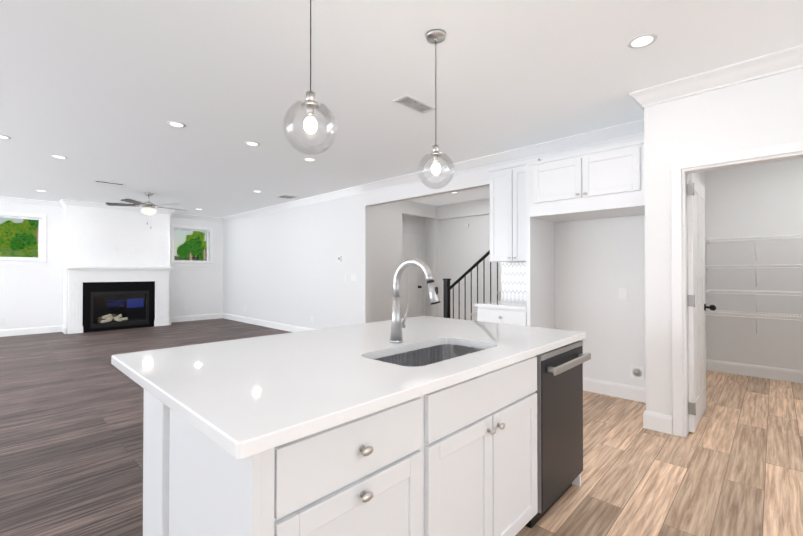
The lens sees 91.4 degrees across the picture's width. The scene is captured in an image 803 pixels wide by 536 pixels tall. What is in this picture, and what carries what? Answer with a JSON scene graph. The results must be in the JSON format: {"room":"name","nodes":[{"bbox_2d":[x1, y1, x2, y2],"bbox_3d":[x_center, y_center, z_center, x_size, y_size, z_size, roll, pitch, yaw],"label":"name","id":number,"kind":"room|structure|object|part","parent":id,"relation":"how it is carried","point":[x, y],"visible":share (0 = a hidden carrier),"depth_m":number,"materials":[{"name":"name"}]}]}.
{"room":"kitchen","nodes":[
{"label":"kitchen","id":0,"kind":"room"},
{"bbox_2d":[0,203,222,329],"bbox_3d":[-7.911,-0.025,7.704,0.160,2.740,8.820,-1,-1,44],"label":"wall","id":1,"kind":"structure","parent":0,"point":[31,295],"depth_m":8.24,"materials":[{"name":"white paint"}]},
{"bbox_2d":[0,211,46,264],"bbox_3d":[-7.777,-0.586,7.817,0.204,1.045,1.050,-1,-1,44],"label":"window","id":2,"kind":"structure","parent":1,"relation":"in","point":[40,259],"depth_m":8.01,"materials":[{"name":"white"}]},
{"bbox_2d":[0,197,55,207],"bbox_3d":[-8.984,-1.348,6.412,0.088,0.118,5.270,-1,-1,44],"label":"crown molding","id":3,"kind":"structure","parent":1,"relation":"attached to","point":[11,200],"depth_m":7.90,"materials":[{"name":"white wood"}]},
{"bbox_2d":[0,325,60,336],"bbox_3d":[-9.030,1.263,6.390,0.016,0.140,5.330,-1,-1,44],"label":"baseboard","id":4,"kind":"structure","parent":1,"relation":"attached to","point":[45,329],"depth_m":7.95,"materials":[{"name":"white wood"}]},
{"bbox_2d":[170,225,213,266],"bbox_3d":[-5.480,-0.563,10.228,0.204,1.045,1.050,-1,-1,44],"label":"window","id":5,"kind":"structure","parent":1,"relation":"in","point":[208,262],"depth_m":10.25,"materials":[{"name":"white"}]},
{"bbox_2d":[172,213,219,220],"bbox_3d":[-5.389,-1.312,10.183,0.088,0.118,1.350,-1,-1,44],"label":"crown molding","id":6,"kind":"structure","parent":1,"relation":"attached to","point":[179,216],"depth_m":10.20,"materials":[{"name":"white wood"}]},
{"bbox_2d":[170,313,222,321],"bbox_3d":[-5.395,1.299,10.205,0.016,0.140,1.410,-1,-1,44],"label":"baseboard","id":7,"kind":"structure","parent":1,"relation":"attached to","point":[218,315],"depth_m":10.23,"materials":[{"name":"white wood"}]},
{"bbox_2d":[63,206,169,333],"bbox_3d":[-6.376,-0.014,8.866,0.460,2.740,1.900,-1,-1,44],"label":"wall","id":8,"kind":"structure","parent":0,"point":[94,237],"depth_m":8.57,"materials":[{"name":"white paint"}]},
{"bbox_2d":[56,201,67,207],"bbox_3d":[-7.027,-1.332,8.126,0.360,0.118,0.088,-1,-1,44],"label":"crown molding","id":9,"kind":"structure","parent":8,"relation":"attached to","point":[58,205],"depth_m":8.25,"materials":[{"name":"white wood"}]},
{"bbox_2d":[61,325,65,333],"bbox_3d":[-7.000,1.279,8.126,0.480,0.140,0.016,-1,-1,44],"label":"baseboard","id":10,"kind":"structure","parent":8,"relation":"attached to","point":[63,329],"depth_m":8.13,"materials":[{"name":"white wood"}]},
{"bbox_2d":[60,199,175,216],"bbox_3d":[-6.177,-1.326,8.690,0.088,0.118,2.076,-1,-1,44],"label":"crown molding","id":11,"kind":"structure","parent":8,"relation":"attached to","point":[84,204],"depth_m":8.49,"materials":[{"name":"white wood"}]},
{"bbox_2d":[0,318,802,535],"bbox_3d":[-1.918,1.337,3.638,14.710,0.060,11.820,-1,-1,44],"label":"floor","id":12,"kind":"structure","parent":0,"point":[71,431],"depth_m":2.74,"materials":[{"name":"brown wood"}]},
{"bbox_2d":[65,266,172,333],"bbox_3d":[-6.284,0.658,8.772,0.593,1.395,1.940,-1,-1,44],"label":"fireplace","id":13,"kind":"object","parent":12,"relation":"on","point":[103,298],"visible":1,"depth_m":8.68,"materials":[{"name":"white"}]},
{"bbox_2d":[143,338,590,535],"bbox_3d":[0.086,0.851,1.851,0.913,0.878,2.049,-1,-1,44],"label":"kitchen island","id":14,"kind":"object","parent":12,"relation":"on","point":[396,425],"depth_m":1.28,"materials":[{"name":"white wood"}]},
{"bbox_2d":[111,316,585,461],"bbox_3d":[-0.075,0.394,2.000,1.250,0.035,2.082,-1,-1,44],"label":"island countertop","id":15,"kind":"structure","parent":14,"relation":"on","point":[242,395],"depth_m":1.40,"materials":[{"name":"white stone"}]},
{"bbox_2d":[389,258,439,342],"bbox_3d":[0.079,0.164,1.928,0.313,0.424,0.122,-1,-1,44],"label":"faucet","id":16,"kind":"object","parent":15,"relation":"on","point":[397,325],"depth_m":1.97,"materials":[{"name":"silver metal"}]},
{"bbox_2d":[367,342,486,365],"bbox_3d":[0.146,0.511,1.797,0.400,0.227,0.710,-1,-1,44],"label":"sink","id":17,"kind":"object","parent":15,"relation":"in","point":[434,351],"depth_m":2.03,"materials":[{"name":"grey metal"}]},
{"bbox_2d":[525,340,590,527],"bbox_3d":[0.845,0.859,2.122,0.188,0.868,0.568,-1,-1,44],"label":"dishwasher","id":18,"kind":"object","parent":14,"relation":"in","point":[559,392],"depth_m":2.04,"materials":[{"name":"black metal"}]},
{"bbox_2d":[443,250,500,320],"bbox_3d":[2.043,0.154,6.679,2.355,2.363,1.322,-1,-1,44],"label":"stair railing","id":19,"kind":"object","parent":12,"relation":"on","point":[447,287],"depth_m":6.74,"materials":[{"name":"black metal"}]},
{"bbox_2d":[477,304,554,328],"bbox_3d":[1.277,0.876,4.438,0.598,0.878,0.617,-1,-1,44],"label":"base cabinet","id":20,"kind":"object","parent":12,"relation":"on","point":[534,317],"depth_m":4.19,"materials":[{"name":"white wood"}]},
{"bbox_2d":[475,300,546,311],"bbox_3d":[1.266,0.417,4.442,0.613,0.035,0.633,-1,-1,44],"label":"countertop","id":21,"kind":"structure","parent":20,"relation":"on","point":[522,305],"depth_m":4.27,"materials":[{"name":"white stone"}]},
{"bbox_2d":[0,0,802,217],"bbox_3d":[-1.918,-1.483,3.665,14.710,0.100,11.820,-1,-1,44],"label":"ceiling","id":22,"kind":"structure","parent":0,"point":[92,91],"depth_m":3.01,"materials":[{"name":"white paint"}]},
{"bbox_2d":[0,135,11,138],"bbox_3d":[-4.315,-1.425,4.273,0.167,0.005,0.085,-1,-1,44],"label":"recessed light","id":23,"kind":"object","parent":22,"relation":"in","point":[1,136],"depth_m":4.27,"materials":[{"name":"white"}]},
{"bbox_2d":[51,155,67,158],"bbox_3d":[-4.364,-1.418,4.999,0.164,0.005,0.157,-1,-1,44],"label":"recessed light","id":24,"kind":"object","parent":22,"relation":"in","point":[55,156],"depth_m":5.02,"materials":[{"name":"white"}]},
{"bbox_2d":[94,180,123,184],"bbox_3d":[-4.818,-1.402,6.462,0.110,0.007,0.390,-1,-1,44],"label":"ceiling vent","id":25,"kind":"object","parent":22,"relation":"in","point":[108,182],"visible":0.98,"depth_m":6.42,"materials":[{"name":"white metal"}]},
{"bbox_2d":[106,193,186,224],"bbox_3d":[-4.726,-1.067,7.361,1.298,0.659,1.291,-1,-1,44],"label":"ceiling fan","id":26,"kind":"object","parent":22,"relation":"hanging from","point":[148,207],"visible":1,"depth_m":7.23,"materials":[{"name":"silver metal"}]},
{"bbox_2d":[167,121,185,127],"bbox_3d":[-2.233,-1.429,3.891,0.167,0.005,0.158,-1,-1,44],"label":"recessed light","id":27,"kind":"object","parent":22,"relation":"in","point":[172,123],"depth_m":3.89,"materials":[{"name":"white"}]},
{"bbox_2d":[245,141,259,145],"bbox_3d":[-1.703,-1.423,4.479,0.151,0.005,0.151,-1,-1,44],"label":"recessed light","id":28,"kind":"object","parent":22,"relation":"in","point":[251,143],"depth_m":4.47,"materials":[{"name":"white"}]},
{"bbox_2d":[277,194,297,198],"bbox_3d":[-2.237,-1.391,7.670,0.340,0.008,0.320,-1,-1,44],"label":"ceiling vent","id":29,"kind":"object","parent":22,"relation":"in","point":[284,196],"visible":1,"depth_m":7.63,"materials":[{"name":"white metal"}]},
{"bbox_2d":[283,0,336,154],"bbox_3d":[-0.400,-0.975,1.723,0.232,0.950,0.232,-1,-1,44],"label":"pendant light","id":30,"kind":"object","parent":22,"relation":"hanging from","point":[310,104],"visible":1,"depth_m":1.74,"materials":[{"name":"clear glass"}]},
{"bbox_3d":[-0.400,-0.612,1.720,0.232,0.223,0.232,-1,-1,44],"label":"globe","id":31,"kind":"part","parent":30,"relation":"part of","materials":[{"name":"clear glass"}]},
{"bbox_2d":[304,158,315,160],"bbox_3d":[-1.196,-1.417,5.110,0.154,0.005,0.150,-1,-1,44],"label":"recessed light","id":32,"kind":"object","parent":22,"relation":"in","point":[306,159],"depth_m":5.11,"materials":[{"name":"white"}]},
{"bbox_2d":[393,95,434,113],"bbox_3d":[0.120,-1.431,3.439,0.170,0.008,0.385,-1,-1,44],"label":"ceiling vent","id":33,"kind":"object","parent":22,"relation":"in","point":[413,104],"visible":1,"depth_m":3.43,"materials":[{"name":"white metal"}]},
{"bbox_2d":[418,29,454,188],"bbox_3d":[0.213,-0.967,2.424,0.228,0.953,0.228,-1,-1,44],"label":"pendant light","id":34,"kind":"object","parent":22,"relation":"hanging from","point":[435,36],"visible":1,"depth_m":2.43,"materials":[{"name":"clear glass"}]},
{"bbox_3d":[0.213,-0.600,2.421,0.228,0.219,0.228,-1,-1,44],"label":"globe","id":35,"kind":"part","parent":34,"relation":"part of","materials":[{"name":"clear glass"}]},
{"bbox_2d":[436,198,489,219],"bbox_3d":[2.491,-1.245,7.134,4.684,0.310,0.068,-1,-1,44],"label":"beam","id":36,"kind":"structure","parent":22,"relation":"attached to","point":[466,208],"depth_m":8.22,"materials":[{"name":"white paint"}]},
{"bbox_2d":[627,33,656,48],"bbox_3d":[1.527,-1.442,2.486,0.159,0.005,0.163,-1,-1,44],"label":"recessed light","id":37,"kind":"object","parent":22,"relation":"in","point":[642,40],"depth_m":2.48,"materials":[{"name":"white"}]},
{"bbox_2d":[371,200,437,321],"bbox_3d":[-0.189,-0.021,8.082,0.520,2.740,2.380,-1,-1,44],"label":"wall","id":38,"kind":"structure","parent":0,"point":[391,223],"depth_m":7.70,"materials":[{"name":"white paint"}]},
{"bbox_2d":[402,233,421,315],"bbox_3d":[0.133,0.299,8.604,0.018,2.110,0.925,-1,-1,44],"label":"door frame","id":39,"kind":"structure","parent":38,"relation":"attached to","point":[411,235],"depth_m":8.92,"materials":[{"name":"white"}]},
{"bbox_2d":[402,236,421,318],"bbox_3d":[0.177,0.327,8.572,0.120,2.030,0.800,-1,-1,44],"label":"hall door","id":40,"kind":"structure","parent":38,"relation":"in","point":[411,281],"depth_m":8.66,"materials":[{"name":"white wood"}]},
{"bbox_2d":[223,134,645,387],"bbox_3d":[-1.162,-0.029,7.282,10.194,2.740,0.120,-1,-1,44],"label":"wall","id":41,"kind":"structure","parent":0,"point":[284,267],"depth_m":6.73,"materials":[{"name":"white paint"}]},
{"bbox_2d":[222,313,314,331],"bbox_3d":[-2.760,1.285,8.698,5.910,0.140,0.016,-1,-1,44],"label":"baseboard","id":42,"kind":"structure","parent":41,"relation":"attached to","point":[291,328],"depth_m":9.02,"materials":[{"name":"white wood"}]},
{"bbox_2d":[345,274,356,280],"label":"outlet plates","id":43,"kind":"object","parent":41,"relation":"attached to","point":[353,276],"depth_m":6.91,"materials":[{"name":"white plastic"}]},
{"bbox_2d":[220,121,643,222],"bbox_3d":[-1.234,-1.340,7.220,10.194,0.118,0.088,-1,-1,44],"label":"crown molding","id":44,"kind":"structure","parent":41,"relation":"attached to","point":[630,129],"depth_m":4.98,"materials":[{"name":"white wood"}]},
{"bbox_2d":[489,158,554,263],"bbox_3d":[1.370,-0.629,4.550,0.598,1.110,0.347,-1,-1,44],"label":"upper cabinet","id":45,"kind":"object","parent":41,"relation":"attached to","point":[514,239],"depth_m":4.41,"materials":[{"name":"white wood"}]},
{"bbox_2d":[527,140,644,223],"bbox_3d":[1.890,-0.799,3.856,1.030,0.555,0.637,-1,-1,44],"label":"upper cabinet","id":46,"kind":"object","parent":41,"relation":"attached to","point":[532,201],"depth_m":3.62,"materials":[{"name":"white wood"}]},
{"bbox_3d":[1.508,0.120,4.224,0.041,2.385,0.618,-1,-1,44],"label":"fridge panel","id":47,"kind":"part","parent":46,"relation":"part of","materials":[{"name":"white wood"}]},
{"bbox_2d":[583,377,645,402],"bbox_3d":[2.107,1.241,4.062,1.034,0.140,0.016,-1,-1,44],"label":"baseboard","id":48,"kind":"structure","parent":41,"relation":"attached to","point":[630,392],"depth_m":3.98,"materials":[{"name":"white wood"}]},
{"bbox_2d":[619,288,626,299],"label":"outlet plates","id":49,"kind":"object","parent":41,"relation":"attached to","point":[622,293],"depth_m":3.95,"materials":[{"name":"white plastic"}]},
{"bbox_2d":[630,365,643,379],"bbox_3d":[2.322,1.029,3.861,0.125,0.130,0.012,-1,-1,44],"label":"outlet box","id":50,"kind":"object","parent":41,"relation":"attached to","point":[636,372],"visible":1,"depth_m":3.86,"materials":[{"name":"white plastic"}]},
{"bbox_2d":[424,214,500,319],"bbox_3d":[2.304,-0.027,7.433,5.384,2.740,0.120,-1,-1,44],"label":"wall","id":51,"kind":"structure","parent":0,"point":[462,249],"depth_m":8.31,"materials":[{"name":"white paint"}]},
{"bbox_2d":[687,172,705,303],"bbox_3d":[3.229,-0.056,4.415,0.120,2.740,3.213,-1,-1,44],"label":"wall","id":52,"kind":"structure","parent":0,"point":[700,176],"depth_m":4.98,"materials":[{"name":"white paint"}]},
{"bbox_2d":[637,119,643,128],"bbox_3d":[2.186,-1.376,3.484,0.088,0.118,0.600,-1,-1,44],"label":"crown molding","id":53,"kind":"structure","parent":52,"relation":"attached to","point":[641,121],"depth_m":3.80,"materials":[{"name":"white wood"}]},
{"bbox_2d":[643,410,659,428],"bbox_3d":[2.219,1.235,3.441,0.016,0.140,0.699,-1,-1,44],"label":"baseboard","id":54,"kind":"structure","parent":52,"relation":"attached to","point":[649,417],"depth_m":3.17,"materials":[{"name":"white wood"}]},
{"bbox_2d":[665,359,708,429],"bbox_3d":[3.064,1.242,4.131,0.016,0.140,2.593,-1,-1,44],"label":"baseboard","id":55,"kind":"structure","parent":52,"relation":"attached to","point":[668,419],"depth_m":3.08,"materials":[{"name":"white wood"}]},
{"bbox_2d":[644,68,802,415],"bbox_3d":[3.454,-0.080,1.900,3.916,2.740,0.120,-1,-1,44],"label":"wall","id":56,"kind":"structure","parent":0,"point":[760,112],"depth_m":3.06,"materials":[{"name":"white paint"}]},
{"bbox_2d":[687,173,715,432],"bbox_3d":[2.527,0.275,3.347,0.205,2.035,0.757,-1,-1,44],"label":"pantry door","id":57,"kind":"structure","parent":56,"relation":"in","point":[697,306],"depth_m":3.20,"materials":[{"name":"painted wood"},{"name":"nickel"}]},
{"bbox_2d":[629,45,802,111],"bbox_3d":[3.350,-1.391,1.867,4.004,0.118,0.088,-1,-1,44],"label":"crown molding","id":58,"kind":"structure","parent":56,"relation":"attached to","point":[779,62],"depth_m":2.83,"materials":[{"name":"white wood"}]},
{"bbox_2d":[671,141,802,436],"bbox_3d":[2.494,0.233,2.811,0.899,2.133,0.156,-1,-1,44],"label":"door frame","id":59,"kind":"structure","parent":56,"relation":"attached to","point":[680,297],"depth_m":3.03,"materials":[{"name":"white wood"}]},
{"bbox_2d":[705,158,802,370],"bbox_3d":[4.753,-0.056,4.409,2.096,2.740,0.120,-1,-1,44],"label":"wall","id":60,"kind":"structure","parent":0,"point":[760,200],"depth_m":4.75,"materials":[{"name":"white paint"}]},
{"bbox_2d":[705,235,802,332],"bbox_3d":[4.569,0.214,4.216,2.020,1.144,0.401,-1,-1,44],"label":"shelf","id":61,"kind":"object","parent":60,"relation":"attached to","point":[749,291],"visible":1,"depth_m":4.53,"materials":[{"name":"white"}]},
{"bbox_2d":[709,359,802,382],"bbox_3d":[4.712,1.244,4.342,2.080,0.140,0.016,-1,-1,44],"label":"baseboard","id":62,"kind":"structure","parent":60,"relation":"attached to","point":[790,375],"depth_m":4.73,"materials":[{"name":"white wood"}]},
{"bbox_3d":[-16.948,2.007,19.460,28.690,0.100,35.000,-1,-1,44],"label":"ground","id":63,"kind":"structure","parent":0,"visible":0},
{"bbox_2d":[0,219,205,260],"bbox_3d":[-10.264,0.847,15.173,7.171,4.906,20.000,-1,-1,44],"label":"trees","id":64,"kind":"object","parent":63,"relation":"on","point":[28,243],"depth_m":10.78,"materials":[{"name":"green plant"}]}
]}

